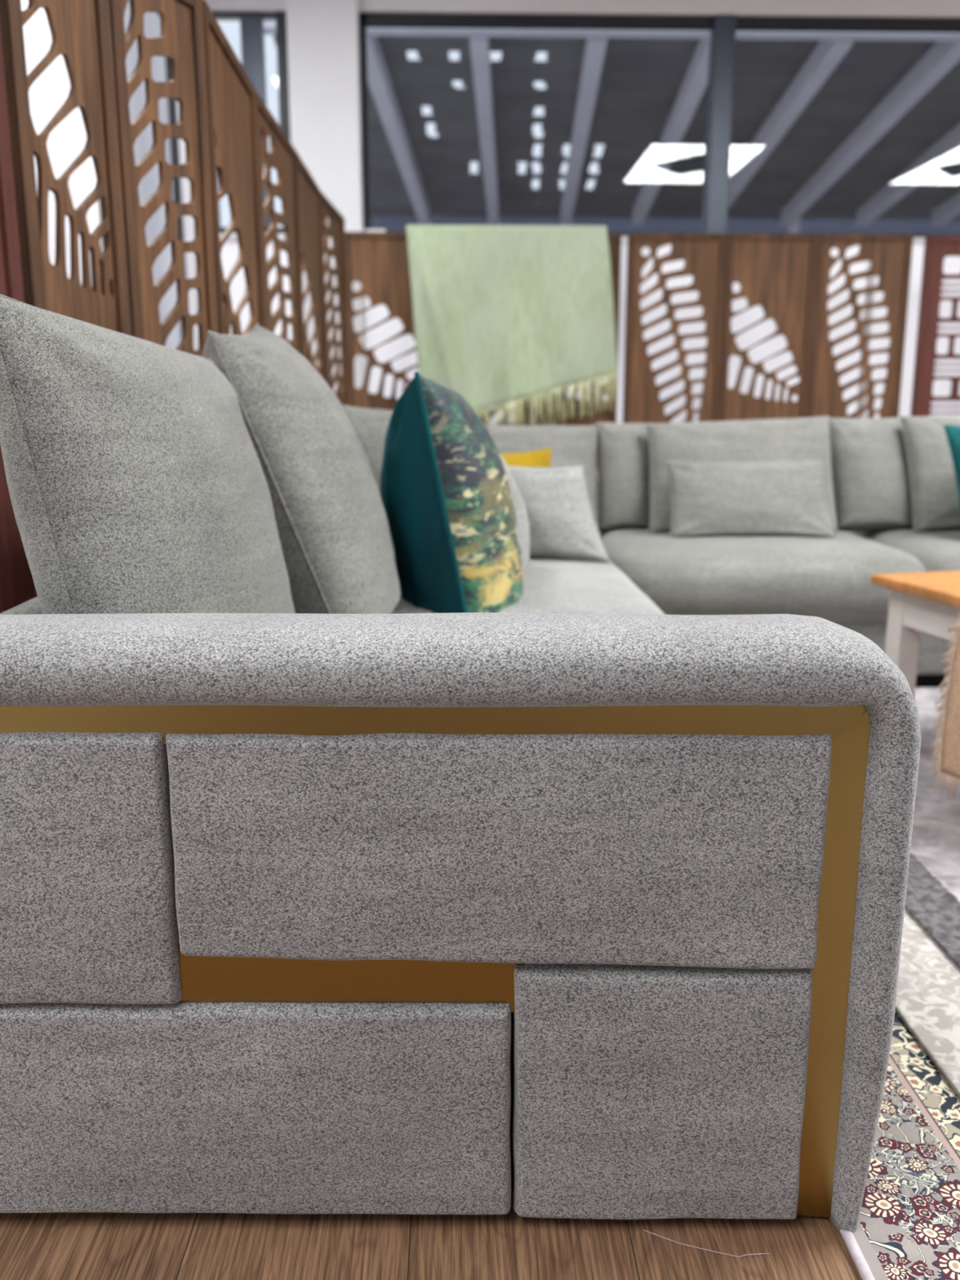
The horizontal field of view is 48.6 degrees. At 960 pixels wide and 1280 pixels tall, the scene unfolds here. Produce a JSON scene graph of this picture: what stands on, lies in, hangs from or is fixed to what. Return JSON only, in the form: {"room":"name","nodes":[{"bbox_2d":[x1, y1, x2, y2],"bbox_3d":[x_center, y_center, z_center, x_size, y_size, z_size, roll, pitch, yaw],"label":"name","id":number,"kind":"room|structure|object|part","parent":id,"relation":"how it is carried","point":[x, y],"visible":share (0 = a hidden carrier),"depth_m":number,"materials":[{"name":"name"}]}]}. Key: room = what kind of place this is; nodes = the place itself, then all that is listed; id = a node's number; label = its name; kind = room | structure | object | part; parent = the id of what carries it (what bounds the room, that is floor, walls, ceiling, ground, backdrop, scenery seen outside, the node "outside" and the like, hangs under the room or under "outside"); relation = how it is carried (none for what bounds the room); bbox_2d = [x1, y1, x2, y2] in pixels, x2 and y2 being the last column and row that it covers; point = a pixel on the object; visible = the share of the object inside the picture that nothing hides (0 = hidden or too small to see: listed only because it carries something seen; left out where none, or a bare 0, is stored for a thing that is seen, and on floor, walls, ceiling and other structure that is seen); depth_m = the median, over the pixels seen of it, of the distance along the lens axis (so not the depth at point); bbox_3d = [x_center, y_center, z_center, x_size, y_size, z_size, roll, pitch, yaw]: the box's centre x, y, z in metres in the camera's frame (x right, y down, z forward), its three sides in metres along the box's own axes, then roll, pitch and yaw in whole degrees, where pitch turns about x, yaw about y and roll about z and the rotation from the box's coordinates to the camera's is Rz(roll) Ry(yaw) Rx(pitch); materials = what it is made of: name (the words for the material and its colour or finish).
{"room":"store","nodes":[
{"label":"store","id":0,"kind":"room"},
{"bbox_2d":[0,1189,862,1279],"bbox_3d":[2.684,0.801,0.835,9.000,0.120,13.150,0,12,-1],"label":"floor","id":1,"kind":"structure","parent":0,"point":[54,1246],"depth_m":1.17,"materials":[{"name":"brown wood"}]},
{"bbox_2d":[0,27,37,613],"bbox_3d":[-0.980,-0.446,1.883,0.036,1.870,0.538,3,13,14],"label":"folding screen","id":2,"kind":"object","parent":1,"relation":"on","point":[17,587],"visible":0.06,"depth_m":2.07,"materials":[{"name":"red wood"}]},
{"bbox_3d":[-0.980,-0.465,1.879,0.012,1.790,0.496,3,13,14],"label":"panel","id":3,"kind":"part","parent":2,"relation":"part of","materials":[{"name":"red wood"}]},
{"bbox_2d":[0,0,265,356],"bbox_3d":[-0.744,-0.649,2.818,0.169,1.870,1.369,2,12,8],"label":"folding screen","id":4,"kind":"object","parent":1,"relation":"on","point":[215,96],"visible":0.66,"depth_m":2.39,"materials":[{"name":"brown wood"}]},
{"bbox_3d":[-0.856,-0.537,2.304,0.036,1.870,0.297,5,13,20],"label":"frame","id":5,"kind":"part","parent":4,"relation":"part of","materials":[{"name":"brown wood"}]},
{"bbox_3d":[-0.856,-0.557,2.300,0.012,1.790,0.255,5,13,20],"label":"panel","id":6,"kind":"part","parent":4,"relation":"part of","materials":[{"name":"brown wood"}]},
{"bbox_3d":[-0.743,-0.603,2.605,0.036,1.870,0.348,4,13,19],"label":"frame","id":7,"kind":"part","parent":4,"relation":"part of","materials":[{"name":"brown wood"}]},
{"bbox_3d":[-0.743,-0.622,2.601,0.012,1.790,0.306,4,13,19],"label":"panel","id":8,"kind":"part","parent":4,"relation":"part of","materials":[{"name":"brown wood"}]},
{"bbox_3d":[-0.698,-0.717,3.129,0.036,1.870,0.734,-1,12,-2],"label":"frame","id":9,"kind":"part","parent":4,"relation":"part of","materials":[{"name":"brown wood"}]},
{"bbox_3d":[-0.698,-0.736,3.125,0.012,1.790,0.692,-1,12,-2],"label":"panel","id":10,"kind":"part","parent":4,"relation":"part of","materials":[{"name":"brown wood"}]},
{"bbox_2d":[255,90,349,405],"bbox_3d":[-0.729,-1.041,4.620,0.057,1.870,2.283,0,12,0],"label":"folding screen","id":11,"kind":"object","parent":1,"relation":"on","point":[305,210],"visible":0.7,"depth_m":4.24,"materials":[{"name":"brown wood"}]},
{"bbox_3d":[-0.719,-0.903,3.893,0.012,1.790,0.760,0,12,-1],"label":"panel","id":12,"kind":"part","parent":11,"relation":"part of","materials":[{"name":"brown wood"}]},
{"bbox_3d":[-0.719,-0.884,3.897,0.036,1.870,0.802,0,12,-1],"label":"frame","id":13,"kind":"part","parent":11,"relation":"part of","materials":[{"name":"brown wood"}]},
{"bbox_3d":[-0.732,-1.070,4.658,0.012,1.790,0.712,0,12,-1],"label":"panel","id":14,"kind":"part","parent":11,"relation":"part of","materials":[{"name":"brown wood"}]},
{"bbox_3d":[-0.732,-1.051,4.663,0.036,1.870,0.754,0,12,-1],"label":"frame","id":15,"kind":"part","parent":11,"relation":"part of","materials":[{"name":"brown wood"}]},
{"bbox_3d":[-0.732,-1.228,5.382,0.012,1.790,0.673,0,12,2],"label":"panel","id":16,"kind":"part","parent":11,"relation":"part of","materials":[{"name":"brown wood"}]},
{"bbox_3d":[-0.732,-1.208,5.386,0.036,1.870,0.715,0,12,1],"label":"frame","id":17,"kind":"part","parent":11,"relation":"part of","materials":[{"name":"brown wood"}]},
{"bbox_2d":[0,469,959,1237],"bbox_3d":[1.114,-0.029,2.767,3.571,0.681,3.380,0,12,-1],"label":"sectional sofa","id":18,"kind":"object","parent":1,"relation":"on","point":[584,896],"visible":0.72,"depth_m":1.11,"materials":[{"name":"grey fabric"}]},
{"bbox_3d":[-0.635,-0.049,2.793,0.057,0.588,3.210,0,12,-1],"label":"backrest","id":19,"kind":"part","parent":18,"relation":"part of","materials":[{"name":"grey fabric"}]},
{"bbox_3d":[-0.475,0.243,1.109,0.306,0.306,0.028,0,12,0],"label":"panel","id":20,"kind":"part","parent":18,"relation":"part of","materials":[{"name":"grey fabric"}]},
{"bbox_2d":[0,293,294,613],"bbox_3d":[-0.458,-0.181,1.599,0.302,0.592,0.739,0,12,-1],"label":"cushion","id":21,"kind":"object","parent":18,"relation":"on","point":[136,481],"visible":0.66,"depth_m":1.32,"materials":[{"name":"grey fabric"}]},
{"bbox_3d":[-0.297,0.520,1.168,0.664,0.260,0.029,0,12,0],"label":"panel","id":22,"kind":"part","parent":18,"relation":"part of","materials":[{"name":"grey fabric"}]},
{"bbox_2d":[201,323,400,613],"bbox_3d":[-0.374,-0.337,2.251,0.406,0.682,0.564,0,12,-1],"label":"cushion","id":23,"kind":"object","parent":18,"relation":"on","point":[332,523],"visible":0.68,"depth_m":2.03,"materials":[{"name":"grey fabric"}]},
{"bbox_3d":[-0.145,0.363,1.149,0.386,0.078,0.014,0,12,0],"label":"gold trim","id":24,"kind":"part","parent":18,"relation":"part of","materials":[{"name":"gold metal"}]},
{"bbox_2d":[342,404,393,496],"bbox_3d":[-0.278,-0.439,2.967,0.464,0.468,0.247,0,12,-1],"label":"cushion","id":25,"kind":"object","parent":18,"relation":"on","point":[371,424],"visible":0.04,"depth_m":2.91,"materials":[{"name":"grey fabric"}]},
{"bbox_3d":[-0.113,0.082,1.086,1.029,0.046,0.018,0,12,0],"label":"gold trim","id":26,"kind":"part","parent":18,"relation":"part of","materials":[{"name":"gold metal"}]},
{"bbox_2d":[380,371,523,614],"bbox_3d":[-0.065,-0.338,2.494,0.335,0.554,0.469,0,12,-1],"label":"throw cushion","id":27,"kind":"object","parent":18,"relation":"on","point":[446,498],"visible":0.94,"depth_m":2.32,"materials":[{"name":"teal fabric"}]},
{"bbox_3d":[0.018,0.223,1.102,0.681,0.261,0.030,0,12,0],"label":"panel","id":28,"kind":"part","parent":18,"relation":"part of","materials":[{"name":"grey fabric"}]},
{"bbox_2d":[498,453,529,569],"bbox_3d":[0.053,-0.340,2.813,0.163,0.336,0.308,3,13,12],"label":"throw cushion","id":29,"kind":"object","parent":18,"relation":"on","point":[522,522],"visible":0.19,"depth_m":2.76,"materials":[{"name":"grey fabric"}]},
{"bbox_2d":[499,448,551,467],"bbox_3d":[0.093,-0.451,3.389,0.309,0.314,0.166,0,12,-1],"label":"throw cushion","id":30,"kind":"object","parent":18,"relation":"on","point":[540,458],"visible":0.11,"depth_m":3.39,"materials":[{"name":"yellow fabric"}]},
{"bbox_2d":[391,558,664,614],"bbox_3d":[-0.050,-0.076,2.823,0.986,0.211,1.052,0,12,-1],"label":"seat cushion","id":31,"kind":"object","parent":18,"relation":"on","point":[550,585],"depth_m":2.54,"materials":[{"name":"grey fabric"}]},
{"bbox_2d":[485,425,599,531],"bbox_3d":[0.143,-0.582,3.873,0.594,0.391,0.263,0,12,-1],"label":"cushion","id":32,"kind":"object","parent":18,"relation":"on","point":[570,445],"visible":0.29,"depth_m":3.82,"materials":[{"name":"grey fabric"}]},
{"bbox_2d":[507,465,610,563],"bbox_3d":[0.201,-0.371,3.122,0.389,0.278,0.186,3,13,15],"label":"throw cushion","id":33,"kind":"object","parent":18,"relation":"on","point":[562,521],"visible":0.55,"depth_m":3.06,"materials":[{"name":"grey fabric"}]},
{"bbox_2d":[595,422,652,531],"bbox_3d":[0.535,-0.596,3.900,0.210,0.400,0.247,0,12,-1],"label":"cushion","id":34,"kind":"object","parent":18,"relation":"on","point":[623,449],"visible":0.91,"depth_m":3.83,"materials":[{"name":"grey fabric"}]},
{"bbox_3d":[0.196,0.500,1.163,0.322,0.309,0.027,0,12,0],"label":"panel","id":35,"kind":"part","parent":18,"relation":"part of","materials":[{"name":"grey fabric"}]},
{"bbox_2d":[645,416,838,532],"bbox_3d":[0.936,-0.582,3.791,0.676,0.424,0.262,0,12,-1],"label":"cushion","id":36,"kind":"object","parent":18,"relation":"on","point":[806,438],"visible":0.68,"depth_m":3.74,"materials":[{"name":"grey fabric"}]},
{"bbox_2d":[665,460,835,537],"bbox_3d":[0.922,-0.471,3.622,0.569,0.269,0.187,0,12,-1],"label":"throw cushion","id":37,"kind":"object","parent":18,"relation":"on","point":[778,498],"visible":0.89,"depth_m":3.57,"materials":[{"name":"grey fabric"}]},
{"bbox_3d":[1.137,-0.391,4.337,3.440,0.600,0.140,0,12,-1],"label":"backrest","id":38,"kind":"part","parent":18,"relation":"part of","materials":[{"name":"grey fabric"}]},
{"bbox_2d":[598,522,926,623],"bbox_3d":[0.904,-0.258,3.776,0.999,0.268,1.081,0,12,-1],"label":"seat cushion","id":39,"kind":"object","parent":18,"relation":"on","point":[827,578],"depth_m":3.27,"materials":[{"name":"grey fabric"}]},
{"bbox_3d":[0.374,0.355,1.147,0.056,0.606,0.016,1,12,6],"label":"gold trim","id":40,"kind":"part","parent":18,"relation":"part of","materials":[{"name":"gold metal"}]},
{"bbox_2d":[829,417,912,530],"bbox_3d":[1.437,-0.609,3.920,0.305,0.414,0.248,0,12,-1],"label":"cushion","id":41,"kind":"object","parent":18,"relation":"on","point":[869,469],"visible":0.82,"depth_m":3.85,"materials":[{"name":"grey fabric"}]},
{"bbox_2d":[843,528,959,572],"bbox_3d":[2.129,-0.263,3.809,1.450,0.267,1.081,0,12,-1],"label":"seat cushion","id":42,"kind":"object","parent":18,"relation":"on","point":[938,550],"depth_m":3.57,"materials":[{"name":"grey fabric"}]},
{"bbox_2d":[900,416,959,532],"bbox_3d":[1.874,-0.592,3.834,0.693,0.422,0.264,0,12,-1],"label":"cushion","id":43,"kind":"object","parent":18,"relation":"on","point":[934,494],"visible":0.87,"depth_m":3.78,"materials":[{"name":"grey fabric"}]},
{"bbox_2d":[943,424,959,504],"bbox_3d":[1.784,-0.534,3.570,0.439,0.399,0.183,-2,12,-7],"label":"throw cushion","id":44,"kind":"object","parent":18,"relation":"on","point":[953,432],"visible":1,"depth_m":3.56,"materials":[{"name":"teal fabric"}]},
{"bbox_2d":[345,231,621,469],"bbox_3d":[0.018,-1.385,6.200,1.571,1.870,0.075,0,12,-1],"label":"folding screen","id":45,"kind":"object","parent":1,"relation":"on","point":[379,261],"visible":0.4,"depth_m":6.07,"materials":[{"name":"brown wood"}]},
{"bbox_3d":[-0.496,-1.381,6.182,0.540,1.870,0.036,-1,12,-5],"label":"frame","id":46,"kind":"part","parent":45,"relation":"part of","materials":[{"name":"brown wood"}]},
{"bbox_3d":[-0.496,-1.401,6.177,0.498,1.790,0.012,-1,12,-5],"label":"panel","id":47,"kind":"part","parent":45,"relation":"part of","materials":[{"name":"brown wood"}]},
{"bbox_3d":[0.042,-1.404,6.191,0.486,1.790,0.012,0,12,2],"label":"panel","id":48,"kind":"part","parent":45,"relation":"part of","materials":[{"name":"brown wood"}]},
{"bbox_2d":[406,224,617,426],"bbox_3d":[0.192,-1.683,6.104,1.209,1.326,0.290,0,12,-1],"label":"throw blanket","id":49,"kind":"object","parent":45,"relation":"hanging from","point":[503,314],"visible":0.89,"depth_m":6.01,"materials":[{"name":"green fabric"}]},
{"bbox_3d":[0.042,-1.384,6.196,0.528,1.870,0.036,0,12,2],"label":"frame","id":50,"kind":"part","parent":45,"relation":"part of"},
{"bbox_3d":[0.557,-1.388,6.213,0.493,1.870,0.036,-1,12,-6],"label":"frame","id":51,"kind":"part","parent":45,"relation":"part of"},
{"bbox_3d":[0.557,-1.408,6.209,0.451,1.790,0.012,-1,12,-6],"label":"panel","id":52,"kind":"part","parent":45,"relation":"part of","materials":[{"name":"brown wood"}]},
{"bbox_2d":[644,1230,769,1257],"bbox_3d":[0.248,0.665,1.166,0.136,0.001,0.014,3,13,14],"label":"thread","id":53,"kind":"object","parent":1,"relation":"on","point":[644,1230],"visible":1,"depth_m":1.16},
{"bbox_2d":[622,233,913,423],"bbox_3d":[1.654,-1.394,6.242,1.628,1.870,0.075,0,12,-1],"label":"folding screen","id":54,"kind":"object","parent":1,"relation":"on","point":[788,276],"visible":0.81,"depth_m":6.14,"materials":[{"name":"brown wood"}]},
{"bbox_3d":[1.119,-1.411,6.224,0.515,1.790,0.012,1,12,3],"label":"panel","id":55,"kind":"part","parent":54,"relation":"part of","materials":[{"name":"brown wood"}]},
{"bbox_3d":[1.119,-1.391,6.228,0.557,1.870,0.036,1,12,3],"label":"frame","id":56,"kind":"part","parent":54,"relation":"part of","materials":[{"name":"brown wood"}]},
{"bbox_3d":[1.665,-1.394,6.242,0.526,1.870,0.036,-1,12,-6],"label":"frame","id":57,"kind":"part","parent":54,"relation":"part of","materials":[{"name":"brown wood"}]},
{"bbox_3d":[1.665,-1.414,6.238,0.484,1.790,0.012,-1,12,-6],"label":"panel","id":58,"kind":"part","parent":54,"relation":"part of","materials":[{"name":"brown wood"}]},
{"bbox_3d":[2.200,-1.418,6.256,0.493,1.790,0.012,0,12,2],"label":"panel","id":59,"kind":"part","parent":54,"relation":"part of","materials":[{"name":"brown wood"}]},
{"bbox_3d":[2.200,-1.399,6.261,0.535,1.870,0.036,0,12,2],"label":"frame","id":60,"kind":"part","parent":54,"relation":"part of","materials":[{"name":"brown wood"}]},
{"bbox_2d":[840,1010,959,1279],"bbox_3d":[1.141,0.687,1.050,1.473,0.012,4.500,0,12,-1],"label":"rug","id":61,"kind":"object","parent":1,"relation":"on","point":[908,1228],"visible":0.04,"depth_m":1.25,"materials":[{"name":"multicoloured carpet"}]},
{"bbox_2d":[894,911,959,1097],"bbox_3d":[1.411,0.692,0.982,1.536,0.009,4.550,0,12,-1],"label":"rug","id":62,"kind":"object","parent":61,"relation":"on","point":[928,997],"visible":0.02,"depth_m":1.62,"materials":[{"name":"beige carpet"}]},
{"bbox_2d":[906,687,959,969],"bbox_3d":[1.682,0.670,1.036,1.791,0.010,4.850,0,12,-1],"label":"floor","id":63,"kind":"structure","parent":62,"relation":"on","point":[933,897],"depth_m":2.15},
{"bbox_2d":[870,570,959,697],"bbox_3d":[1.613,0.119,2.477,1.020,0.452,0.920,-3,13,-13],"label":"coffee table","id":64,"kind":"object","parent":63,"relation":"on","point":[929,602],"visible":0.6,"depth_m":2.67,"materials":[{"name":"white wood"}]},
{"bbox_3d":[1.092,0.071,2.760,0.060,0.426,0.060,-3,13,-13],"label":"leg","id":65,"kind":"part","parent":64,"relation":"part of","materials":[{"name":"beige paint"}]},
{"bbox_2d":[929,610,959,796],"bbox_3d":[1.311,0.153,2.208,0.566,0.421,0.398,-3,13,-13],"label":"table runner","id":66,"kind":"object","parent":64,"relation":"on","point":[948,761],"visible":1,"depth_m":2.30,"materials":[{"name":"beige fabric"}]},
{"bbox_2d":[906,235,959,467],"bbox_3d":[3.096,-1.409,6.308,1.061,1.870,0.075,0,12,-1],"label":"folding screen","id":67,"kind":"object","parent":1,"relation":"on","point":[936,248],"visible":0.48,"depth_m":6.21,"materials":[{"name":"red wood"}]},
{"bbox_3d":[2.832,-1.427,6.297,0.488,1.790,0.012,1,12,3],"label":"panel","id":68,"kind":"part","parent":67,"relation":"part of","materials":[{"name":"red wood"}]},
{"bbox_2d":[180,0,959,350],"bbox_3d":[2.514,-2.320,6.780,9.000,3.450,0.200,0,12,-1],"label":"wall","id":69,"kind":"structure","parent":0,"point":[782,8],"depth_m":6.33,"materials":[{"name":"white paint"}]},
{"bbox_2d":[212,11,290,233],"bbox_3d":[-1.391,-3.120,6.471,0.525,1.255,0.100,0,12,-1],"label":"window","id":70,"kind":"structure","parent":69,"relation":"in","point":[251,24],"depth_m":6.36,"materials":[{"name":"metal"}]},
{"bbox_2d":[219,228,385,239],"bbox_3d":[-1.116,-2.488,6.518,1.070,0.060,0.050,0,12,-1],"label":"trim","id":71,"kind":"structure","parent":69,"relation":"attached to","point":[233,236],"depth_m":6.50,"materials":[{"name":"white paint"}]},
{"bbox_2d":[285,0,367,393],"bbox_3d":[-0.923,-2.288,6.633,0.410,3.450,0.360,0,12,-1],"label":"column","id":72,"kind":"structure","parent":69,"relation":"attached to","point":[323,36],"depth_m":6.27,"materials":[{"name":"paint"}]},
{"bbox_2d":[190,238,959,425],"bbox_3d":[2.316,-1.706,6.837,8.200,1.625,0.060,0,12,-1],"label":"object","id":73,"kind":"structure","parent":69,"relation":"in","point":[386,352],"depth_m":6.76,"materials":[{"name":"white glass"}]},
{"bbox_3d":[-0.882,-1.698,6.755,1.800,1.565,0.005,0,12,-1],"label":"frosted pane","id":74,"kind":"part","parent":73,"relation":"part of","materials":[{"name":"grey glass"}]},
{"bbox_3d":[1.252,-1.710,6.810,2.370,1.565,0.005,0,12,-1],"label":"frosted pane","id":75,"kind":"part","parent":73,"relation":"part of","materials":[{"name":"grey glass"}]},
{"bbox_3d":[3.451,-1.722,6.866,1.930,1.565,0.005,0,12,-1],"label":"frosted pane","id":76,"kind":"part","parent":73,"relation":"part of","materials":[{"name":"grey glass"}]},
{"bbox_2d":[263,13,959,237],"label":"window","id":77,"kind":"structure","parent":69,"relation":"in","point":[722,28],"depth_m":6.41,"materials":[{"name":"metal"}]},
{"bbox_3d":[0.366,-3.117,6.517,2.100,1.170,0.006,0,12,-1],"label":"pane","id":78,"kind":"part","parent":77,"relation":"part of","materials":[{"name":"clear glass"}]},
{"bbox_3d":[2.720,-3.130,6.577,2.410,1.170,0.006,0,12,-1],"label":"pane","id":79,"kind":"part","parent":77,"relation":"part of","materials":[{"name":"clear glass"}]},
{"bbox_3d":[-1.637,-0.898,0.247,0.050,3.450,12.950,0,12,-1],"label":"wall","id":80,"kind":"structure","parent":0,"visible":0},
{"bbox_2d":[21,0,190,313],"bbox_3d":[-1.752,-1.809,4.550,0.050,2.800,4.150,0,12,-1],"label":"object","id":81,"kind":"structure","parent":80,"relation":"in","point":[50,91],"depth_m":4.40,"materials":[{"name":"white glass"}]},
{"bbox_3d":[-1.732,-1.623,3.695,0.005,2.720,2.320,0,12,-1],"label":"frosted pane","id":82,"kind":"part","parent":81,"relation":"part of","materials":[{"name":"grey glass"}]},
{"bbox_3d":[-1.806,-2.230,6.484,0.005,2.720,0.190,0,12,-1],"label":"frosted pane","id":83,"kind":"part","parent":81,"relation":"part of","materials":[{"name":"grey glass"}]},
{"bbox_2d":[98,0,186,349],"bbox_3d":[-1.776,-2.044,5.630,0.060,2.800,1.560,0,12,-1],"label":"window","id":84,"kind":"structure","parent":80,"relation":"in","point":[161,65],"depth_m":5.92,"materials":[{"name":"glass"}]},
{"bbox_3d":[-1.783,-2.041,5.615,0.005,2.700,1.450,0,12,-1],"label":"pane","id":85,"kind":"part","parent":84,"relation":"part of","materials":[{"name":"grey"}]},
{"label":"outside","id":86,"kind":"structure","parent":0,"visible":0},
{"bbox_3d":[9.118,-6.168,33.275,100.000,0.100,52.850,0,12,-1],"label":"ground","id":87,"kind":"structure","parent":86,"visible":0},
{"bbox_2d":[370,217,959,233],"bbox_3d":[13.330,-5.915,21.183,32.200,4.550,4.800,0,12,-1],"label":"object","id":88,"kind":"structure","parent":87,"relation":"on","point":[389,224],"depth_m":18.22,"materials":[{"name":"grey metal"}]}
]}

